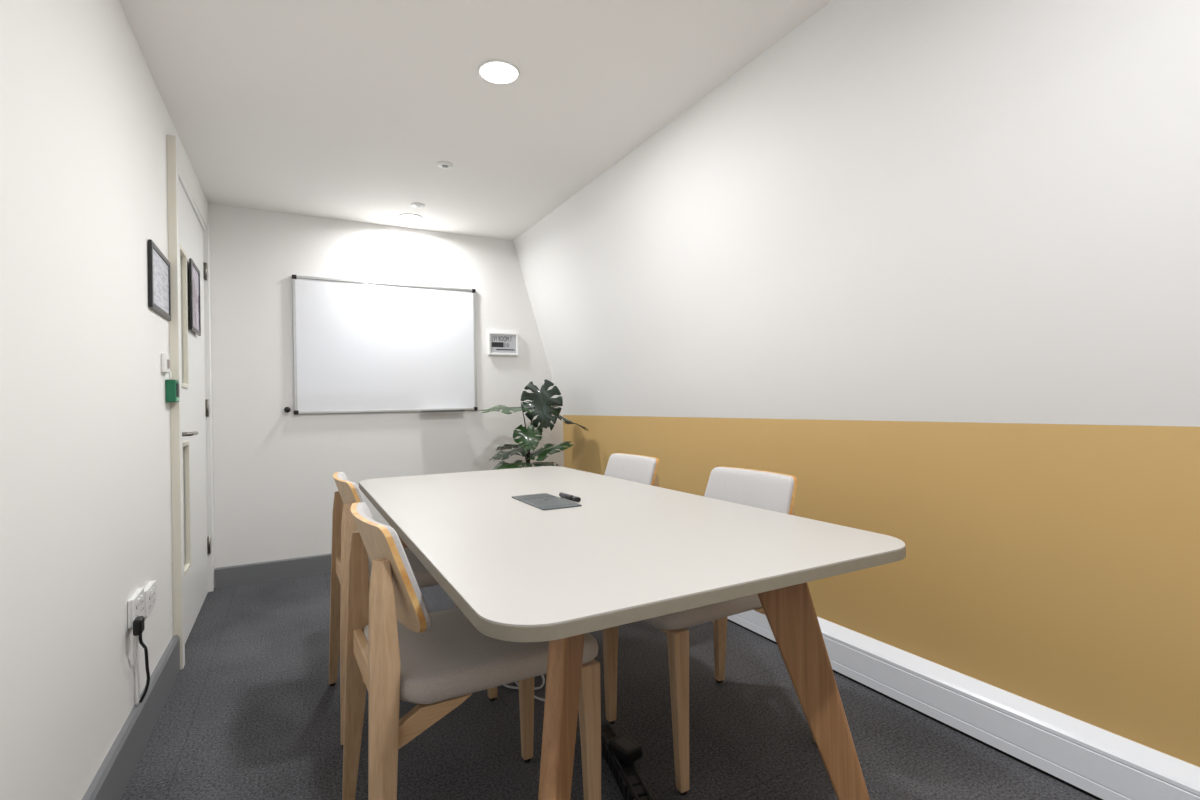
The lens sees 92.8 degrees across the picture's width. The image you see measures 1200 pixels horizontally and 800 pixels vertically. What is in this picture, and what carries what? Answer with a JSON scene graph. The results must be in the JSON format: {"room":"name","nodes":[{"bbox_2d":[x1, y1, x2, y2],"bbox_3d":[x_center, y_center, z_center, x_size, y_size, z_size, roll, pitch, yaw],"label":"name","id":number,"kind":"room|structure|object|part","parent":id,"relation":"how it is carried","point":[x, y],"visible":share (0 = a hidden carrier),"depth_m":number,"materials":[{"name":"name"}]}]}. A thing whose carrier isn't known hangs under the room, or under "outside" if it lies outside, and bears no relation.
{"room":"meeting room","nodes":[
{"label":"meeting room","id":0,"kind":"room"},
{"bbox_2d":[0,0,207,799],"bbox_3d":[-1.165,-0.071,1.048,0.120,2.381,5.547,-1,0,-28],"label":"wall","id":1,"kind":"structure","parent":0,"point":[86,123],"depth_m":1.40,"materials":[{"name":"white paint"}]},
{"bbox_2d":[82,635,179,799],"bbox_3d":[-0.788,1.034,0.515,0.022,0.150,4.284,-1,0,-28],"label":"baseboard","id":2,"kind":"structure","parent":1,"relation":"attached to","point":[110,782],"depth_m":1.77,"materials":[{"name":"grey"}]},
{"bbox_2d":[128,587,144,628],"bbox_3d":[-1.496,0.670,1.848,0.021,0.090,0.152,-1,0,-29],"label":"wall socket","id":3,"kind":"object","parent":1,"relation":"attached to","point":[136,603],"visible":0.96,"depth_m":1.81,"materials":[{"name":"white plastic"}]},
{"bbox_2d":[133,616,149,701],"bbox_3d":[-1.458,0.830,1.814,0.029,0.296,0.112,-1,0,-29],"label":"plug","id":4,"kind":"object","parent":3,"relation":"in","point":[138,623],"visible":1,"depth_m":1.80,"materials":[{"name":"black plastic"}]},
{"bbox_2d":[134,636,139,705],"bbox_3d":[-1.486,0.848,1.833,0.015,0.266,0.076,-1,-1,-40],"label":"cable conduit","id":5,"kind":"object","parent":1,"relation":"attached to","point":[136,639],"visible":0.75,"depth_m":1.83,"materials":[{"name":"white plastic"}]},
{"bbox_2d":[143,580,155,616],"bbox_3d":[-1.577,0.695,2.002,0.021,0.090,0.142,-1,0,-29],"label":"wall socket","id":6,"kind":"object","parent":1,"relation":"attached to","point":[150,589],"visible":0.94,"depth_m":1.98,"materials":[{"name":"white plastic"}]},
{"bbox_2d":[148,239,170,320],"bbox_3d":[-1.727,-0.459,2.245,0.012,0.248,0.375,-1,0,-29],"label":"framed notice","id":7,"kind":"object","parent":1,"relation":"attached to","point":[159,274],"visible":1,"depth_m":2.21,"materials":[{"name":"black"}]},
{"bbox_2d":[161,353,170,377],"bbox_3d":[-1.748,-0.138,2.305,0.022,0.095,0.086,-1,0,-29],"label":"wall switch","id":8,"kind":"object","parent":1,"relation":"attached to","point":[165,358],"visible":1,"depth_m":2.27,"materials":[{"name":"white plastic"}]},
{"bbox_2d":[167,135,213,669],"bbox_3d":[-2.143,0.018,2.951,0.180,2.268,1.258,-1,0,-29],"label":"door","id":9,"kind":"structure","parent":1,"relation":"in","point":[188,236],"depth_m":2.85,"materials":[{"name":"white paint"}]},
{"bbox_3d":[-2.015,-0.392,2.725,0.006,0.644,0.197,-1,0,-29],"label":"glass panel","id":10,"kind":"part","parent":9,"relation":"part of","materials":[{"name":"white"}]},
{"bbox_3d":[-1.998,0.510,2.718,0.006,0.599,0.197,-1,0,-29],"label":"glass panel","id":11,"kind":"part","parent":9,"relation":"part of","materials":[{"name":"white"}]},
{"bbox_3d":[-1.904,0.155,2.631,0.070,0.052,0.191,-1,0,-29],"label":"handle","id":12,"kind":"part","parent":9,"relation":"part of","materials":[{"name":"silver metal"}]},
{"bbox_3d":[-2.166,0.043,2.934,0.122,2.218,1.180,-1,0,-29],"label":"frame","id":13,"kind":"part","parent":9,"relation":"part of","materials":[{"name":"white paint"}]},
{"bbox_2d":[189,258,200,335],"bbox_3d":[-2.128,-0.531,3.005,0.012,0.357,0.310,-1,0,-29],"label":"framed print","id":14,"kind":"object","parent":9,"relation":"attached to","point":[194,273],"visible":1,"depth_m":2.98,"materials":[{"name":"black"}]},
{"bbox_2d":[165,380,179,401],"bbox_3d":[-1.775,-0.037,2.374,0.038,0.092,0.090,-1,0,-29],"label":"button","id":15,"kind":"object","parent":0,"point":[171,386],"depth_m":2.34,"materials":[{"name":"green plastic"}]},
{"bbox_2d":[208,203,563,587],"bbox_3d":[-1.422,-0.043,4.125,2.774,2.381,0.120,-1,0,-28],"label":"wall","id":16,"kind":"structure","parent":0,"point":[275,487],"depth_m":3.80,"materials":[{"name":"white paint"}]},
{"bbox_2d":[215,553,330,588],"bbox_3d":[-1.324,1.083,4.080,2.372,0.124,0.016,-1,0,-28],"label":"baseboard","id":17,"kind":"structure","parent":16,"relation":"attached to","point":[229,576],"depth_m":3.65,"materials":[{"name":"grey"}]},
{"bbox_2d":[284,407,290,412],"bbox_3d":[-2.030,0.063,3.708,0.038,0.038,0.038,-1,0,-28],"label":"door stop","id":18,"kind":"object","parent":16,"relation":"attached to","point":[286,409],"visible":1,"depth_m":3.69,"materials":[{"name":"black plastic"}]},
{"bbox_2d":[292,275,477,414],"bbox_3d":[-1.454,-0.369,3.993,1.220,0.919,0.090,-1,0,-28],"label":"whiteboard","id":19,"kind":"object","parent":16,"relation":"attached to","point":[359,346],"visible":0.98,"depth_m":3.99,"materials":[{"name":"white plastic"}]},
{"bbox_3d":[-1.998,-0.362,3.740,0.018,0.870,0.022,-1,0,-28],"label":"frame rail","id":20,"kind":"part","parent":19,"relation":"part of","materials":[{"name":"silver metal"}]},
{"bbox_3d":[-1.479,-0.816,4.026,1.174,0.018,0.022,-1,0,-28],"label":"frame rail","id":21,"kind":"part","parent":19,"relation":"part of","materials":[{"name":"silver metal"}]},
{"bbox_3d":[-1.462,0.076,4.019,1.174,0.018,0.022,-1,0,-28],"label":"frame rail","id":22,"kind":"part","parent":19,"relation":"part of","materials":[{"name":"silver metal"}]},
{"bbox_2d":[421,410,464,411],"bbox_3d":[-1.141,0.080,4.140,0.310,0.012,0.068,-1,0,-28],"label":"tray","id":23,"kind":"object","parent":19,"relation":"on","point":[421,410],"depth_m":4.11,"materials":[{"name":"silver metal"}]},
{"bbox_3d":[-0.944,-0.378,4.305,0.018,0.870,0.022,-1,0,-28],"label":"frame rail","id":24,"kind":"part","parent":19,"relation":"part of","materials":[{"name":"silver metal"}]},
{"bbox_2d":[487,332,518,355],"bbox_3d":[-0.747,-0.432,4.407,0.242,0.176,0.030,-1,0,-28],"label":"display sign","id":25,"kind":"object","parent":16,"relation":"attached to","point":[498,343],"visible":1,"depth_m":4.40,"materials":[{"name":"white plastic"}]},
{"bbox_3d":[-0.749,-0.432,4.411,0.210,0.144,0.019,-1,0,-28],"label":"display panel","id":26,"kind":"part","parent":25,"relation":"part of","materials":[{"name":"grey plastic"}]},
{"bbox_2d":[119,0,831,240],"bbox_3d":[-0.692,-1.318,1.352,4.074,0.100,5.796,-1,0,-28],"label":"ceiling","id":27,"kind":"structure","parent":0,"point":[349,110],"depth_m":2.32,"materials":[{"name":"white paint"}]},
{"bbox_2d":[398,214,422,221],"bbox_3d":[-1.285,-1.235,3.877,0.160,0.006,0.160,-1,0,-28],"label":"recessed light","id":28,"kind":"object","parent":27,"relation":"in","point":[405,217],"visible":1,"depth_m":3.87,"materials":[{"name":"white plastic"}]},
{"bbox_2d":[399,215,420,220],"bbox_3d":[-1.285,-1.236,3.877,0.143,0.004,0.143,-1,0,-28],"label":"diffuser","id":29,"kind":"object","parent":28,"relation":"attached to","point":[403,217],"depth_m":3.87,"materials":[{"name":"white"}]},
{"bbox_2d":[411,203,424,207],"bbox_3d":[-1.159,-1.235,3.642,0.086,0.014,0.086,-1,0,-28],"label":"ceiling sensor","id":30,"kind":"object","parent":27,"relation":"attached to","point":[417,205],"visible":1,"depth_m":3.62,"materials":[{"name":"white plastic"}]},
{"bbox_2d":[437,161,452,167],"bbox_3d":[-0.824,-1.246,3.041,0.086,0.014,0.086,-1,0,-28],"label":"ceiling sensor","id":31,"kind":"object","parent":27,"relation":"attached to","point":[443,164],"visible":1,"depth_m":3.02,"materials":[{"name":"white plastic"}]},
{"bbox_2d":[478,59,519,83],"bbox_3d":[-0.390,-1.264,2.207,0.160,0.006,0.160,-1,0,-28],"label":"recessed light","id":32,"kind":"object","parent":27,"relation":"in","point":[495,71],"visible":1,"depth_m":2.20,"materials":[{"name":"white plastic"}]},
{"bbox_2d":[121,573,1096,799],"bbox_3d":[-0.645,1.162,1.334,4.074,0.100,5.796,-1,0,-28],"label":"floor","id":33,"kind":"structure","parent":0,"point":[252,711],"depth_m":1.89,"materials":[{"name":"grey carpet"}]},
{"bbox_2d":[329,472,496,748],"bbox_3d":[-0.714,0.697,2.187,0.564,0.845,0.506,-1,0,-30],"label":"dining chair","id":34,"kind":"object","parent":33,"relation":"on","point":[348,493],"visible":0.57,"depth_m":2.02,"materials":[{"name":"beige wood"}]},
{"bbox_3d":[-1.028,0.735,2.242,0.072,0.762,0.098,-1,0,-30],"label":"leg","id":35,"kind":"part","parent":34,"relation":"part of","materials":[{"name":"brown wood"}]},
{"bbox_3d":[-0.928,0.637,2.066,0.021,0.062,0.356,-1,0,-30],"label":"rail","id":36,"kind":"part","parent":34,"relation":"part of","materials":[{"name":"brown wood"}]},
{"bbox_3d":[-0.906,0.397,2.083,0.116,0.240,0.420,-1,0,-30],"label":"backrest","id":37,"kind":"part","parent":34,"relation":"part of","materials":[{"name":"brown wood"}]},
{"bbox_3d":[-0.826,0.729,1.888,0.072,0.762,0.098,-1,0,-30],"label":"leg","id":38,"kind":"part","parent":34,"relation":"part of","materials":[{"name":"brown wood"}]},
{"bbox_2d":[337,472,364,502],"bbox_3d":[-0.894,0.397,2.090,0.115,0.238,0.418,-1,0,-30],"label":"cushion","id":39,"kind":"object","parent":34,"relation":"on","point":[348,491],"depth_m":1.94,"materials":[{"name":"grey fabric"}]},
{"bbox_3d":[-0.695,0.631,2.199,0.517,0.086,0.424,-1,0,-30],"label":"seat","id":40,"kind":"part","parent":34,"relation":"part of","materials":[{"name":"grey fabric"}]},
{"bbox_3d":[-0.409,0.883,2.131,0.054,0.441,0.043,-1,0,-30],"label":"leg","id":41,"kind":"part","parent":34,"relation":"part of","materials":[{"name":"brown wood"}]},
{"bbox_2d":[342,502,600,799],"bbox_3d":[-0.331,0.685,1.462,0.564,0.845,0.506,-1,0,-31],"label":"dining chair","id":42,"kind":"object","parent":33,"relation":"on","point":[396,649],"visible":0.95,"depth_m":1.29,"materials":[{"name":"beige wood"}]},
{"bbox_3d":[-0.646,0.722,1.512,0.072,0.762,0.098,-1,0,-31],"label":"leg","id":43,"kind":"part","parent":42,"relation":"part of","materials":[{"name":"brown wood"}]},
{"bbox_3d":[-0.543,0.624,1.338,0.021,0.062,0.356,-1,0,-31],"label":"rail","id":44,"kind":"part","parent":42,"relation":"part of","materials":[{"name":"brown wood"}]},
{"bbox_3d":[-0.439,0.716,1.161,0.072,0.762,0.098,-1,0,-31],"label":"leg","id":45,"kind":"part","parent":42,"relation":"part of","materials":[{"name":"brown wood"}]},
{"bbox_3d":[-0.521,0.385,1.355,0.116,0.240,0.420,-1,0,-31],"label":"backrest","id":46,"kind":"part","parent":42,"relation":"part of","materials":[{"name":"brown wood"}]},
{"bbox_2d":[356,502,431,630],"bbox_3d":[-0.510,0.385,1.362,0.115,0.238,0.418,-1,0,-31],"label":"cushion","id":47,"kind":"object","parent":42,"relation":"on","point":[393,593],"depth_m":1.20,"materials":[{"name":"grey fabric"}]},
{"bbox_3d":[-0.365,0.694,1.236,0.176,0.078,0.025,-1,0,-31],"label":"rail","id":48,"kind":"part","parent":42,"relation":"part of","materials":[{"name":"brown wood"}]},
{"bbox_3d":[-0.312,0.618,1.474,0.517,0.086,0.424,-1,0,-31],"label":"seat","id":49,"kind":"part","parent":42,"relation":"part of","materials":[{"name":"grey fabric"}]},
{"bbox_3d":[-0.225,0.877,1.750,0.054,0.441,0.043,-1,0,-31],"label":"leg","id":50,"kind":"part","parent":42,"relation":"part of","materials":[{"name":"brown wood"}]},
{"bbox_3d":[-0.025,0.871,1.411,0.054,0.441,0.043,-1,0,-31],"label":"leg","id":51,"kind":"part","parent":42,"relation":"part of","materials":[{"name":"brown wood"}]},
{"bbox_2d":[503,675,544,700],"bbox_3d":[-0.251,1.093,2.139,0.159,0.033,0.441,-1,0,-28],"label":"cable","id":52,"kind":"object","parent":33,"relation":"on","point":[543,678],"visible":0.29,"depth_m":2.20,"materials":[{"name":"grey plastic"}]},
{"bbox_2d":[477,379,588,469],"bbox_3d":[-0.507,0.493,4.091,0.844,1.273,0.634,-1,0,-28],"label":"monstera","id":53,"kind":"object","parent":33,"relation":"on","point":[541,404],"visible":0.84,"depth_m":3.97,"materials":[{"name":"green plant"}]},
{"bbox_2d":[601,721,655,799],"bbox_3d":[0.082,1.069,1.619,0.067,0.059,0.495,-1,0,-18],"label":"power strip","id":54,"kind":"object","parent":33,"relation":"on","point":[631,784],"visible":0.69,"depth_m":1.61,"materials":[{"name":"black plastic"}]},
{"bbox_2d":[608,734,641,764],"bbox_3d":[0.074,1.031,1.690,0.060,0.034,0.090,-1,-1,-38],"label":"power adapter","id":55,"kind":"object","parent":54,"relation":"on","point":[627,750],"visible":1,"depth_m":1.67,"materials":[{"name":"black plastic"}]},
{"bbox_2d":[604,453,658,486],"bbox_3d":[-0.038,0.687,2.566,0.564,0.845,0.506,-1,0,-28],"label":"dining chair","id":56,"kind":"object","parent":33,"relation":"on","point":[630,467],"visible":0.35,"depth_m":2.66,"materials":[{"name":"grey fabric"}]},
{"bbox_3d":[0.276,0.712,2.502,0.072,0.762,0.098,-1,0,-28],"label":"leg","id":57,"kind":"part","parent":56,"relation":"part of","materials":[{"name":"brown wood"}]},
{"bbox_2d":[359,466,905,799],"bbox_3d":[-0.185,0.726,1.950,0.998,0.764,2.055,-1,0,-28],"label":"meeting table","id":58,"kind":"object","parent":33,"relation":"on","point":[519,571],"visible":0.91,"depth_m":1.32,"materials":[{"name":"grey laminate"}]},
{"bbox_3d":[-0.874,0.750,2.540,0.320,0.726,0.036,-1,0,17],"label":"leg","id":59,"kind":"part","parent":58,"relation":"part of","materials":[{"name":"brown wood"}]},
{"bbox_2d":[512,493,581,509],"bbox_3d":[-0.186,0.340,1.930,0.134,0.006,0.298,-1,0,-28],"label":"closed notebook","id":60,"kind":"object","parent":58,"relation":"on","point":[543,501],"visible":1,"depth_m":1.90,"materials":[{"name":"grey"}]},
{"bbox_3d":[-0.076,0.725,1.050,0.036,0.726,0.320,-1,0,17],"label":"leg","id":61,"kind":"part","parent":58,"relation":"part of","materials":[{"name":"brown wood"}]},
{"bbox_2d":[559,492,580,501],"bbox_3d":[-0.104,0.334,1.965,0.017,0.017,0.132,-1,0,-30],"label":"marker pen","id":62,"kind":"object","parent":58,"relation":"on","point":[563,495],"visible":1,"depth_m":1.95,"materials":[{"name":"black plastic"}]},
{"bbox_3d":[0.504,0.716,1.361,0.320,0.726,0.036,-1,0,17],"label":"leg","id":63,"kind":"part","parent":58,"relation":"part of","materials":[{"name":"brown wood"}]},
{"bbox_2d":[602,466,816,795],"bbox_3d":[0.335,0.675,1.891,0.564,0.845,0.506,-1,0,-28],"label":"dining chair","id":64,"kind":"object","parent":33,"relation":"on","point":[772,491],"visible":0.42,"depth_m":1.82,"materials":[{"name":"grey fabric"}]},
{"bbox_3d":[0.039,0.873,1.951,0.054,0.441,0.043,-1,0,-28],"label":"leg","id":65,"kind":"part","parent":64,"relation":"part of","materials":[{"name":"brown wood"}]},
{"bbox_3d":[0.225,0.867,1.605,0.054,0.441,0.043,-1,0,-28],"label":"leg","id":66,"kind":"part","parent":64,"relation":"part of","materials":[{"name":"brown wood"}]},
{"bbox_3d":[0.313,0.610,1.880,0.517,0.086,0.424,-1,0,-28],"label":"seat","id":67,"kind":"part","parent":64,"relation":"part of","materials":[{"name":"grey fabric"}]},
{"bbox_3d":[0.456,0.707,2.186,0.072,0.762,0.098,-1,0,-28],"label":"leg","id":68,"kind":"part","parent":64,"relation":"part of","materials":[{"name":"brown wood"}]},
{"bbox_2d":[704,467,793,513],"bbox_3d":[0.507,0.370,1.988,0.115,0.238,0.418,-1,0,-28],"label":"cushion","id":69,"kind":"object","parent":64,"relation":"on","point":[772,491],"depth_m":1.98,"materials":[{"name":"grey fabric"}]},
{"bbox_3d":[0.546,0.681,1.802,0.176,0.078,0.025,-1,0,-28],"label":"rail","id":70,"kind":"part","parent":64,"relation":"part of","materials":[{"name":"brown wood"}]},
{"bbox_3d":[0.518,0.370,1.994,0.116,0.240,0.420,-1,0,-28],"label":"backrest","id":71,"kind":"part","parent":64,"relation":"part of","materials":[{"name":"brown wood"}]},
{"bbox_3d":[0.649,0.700,1.827,0.072,0.762,0.098,-1,0,-28],"label":"leg","id":72,"kind":"part","parent":64,"relation":"part of","materials":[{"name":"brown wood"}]},
{"bbox_2d":[513,0,1199,426],"bbox_3d":[0.871,-0.605,2.149,0.524,1.373,5.546,-1,0,-28],"label":"wall","id":73,"kind":"structure","parent":0,"point":[974,211],"depth_m":1.83,"materials":[{"name":"white paint"}]},
{"bbox_2d":[563,415,1199,766],"bbox_3d":[1.071,0.582,2.236,0.120,1.008,5.546,-1,0,-28],"label":"wall","id":74,"kind":"structure","parent":0,"point":[1056,567],"depth_m":1.74,"materials":[{"name":"paint"}]},
{"bbox_2d":[727,610,1199,799],"bbox_3d":[1.010,0.998,2.186,0.047,0.178,5.530,-1,0,-28],"label":"trim","id":75,"kind":"structure","parent":74,"relation":"attached to","point":[1101,764],"depth_m":1.72,"materials":[{"name":"white paint"}]}
]}

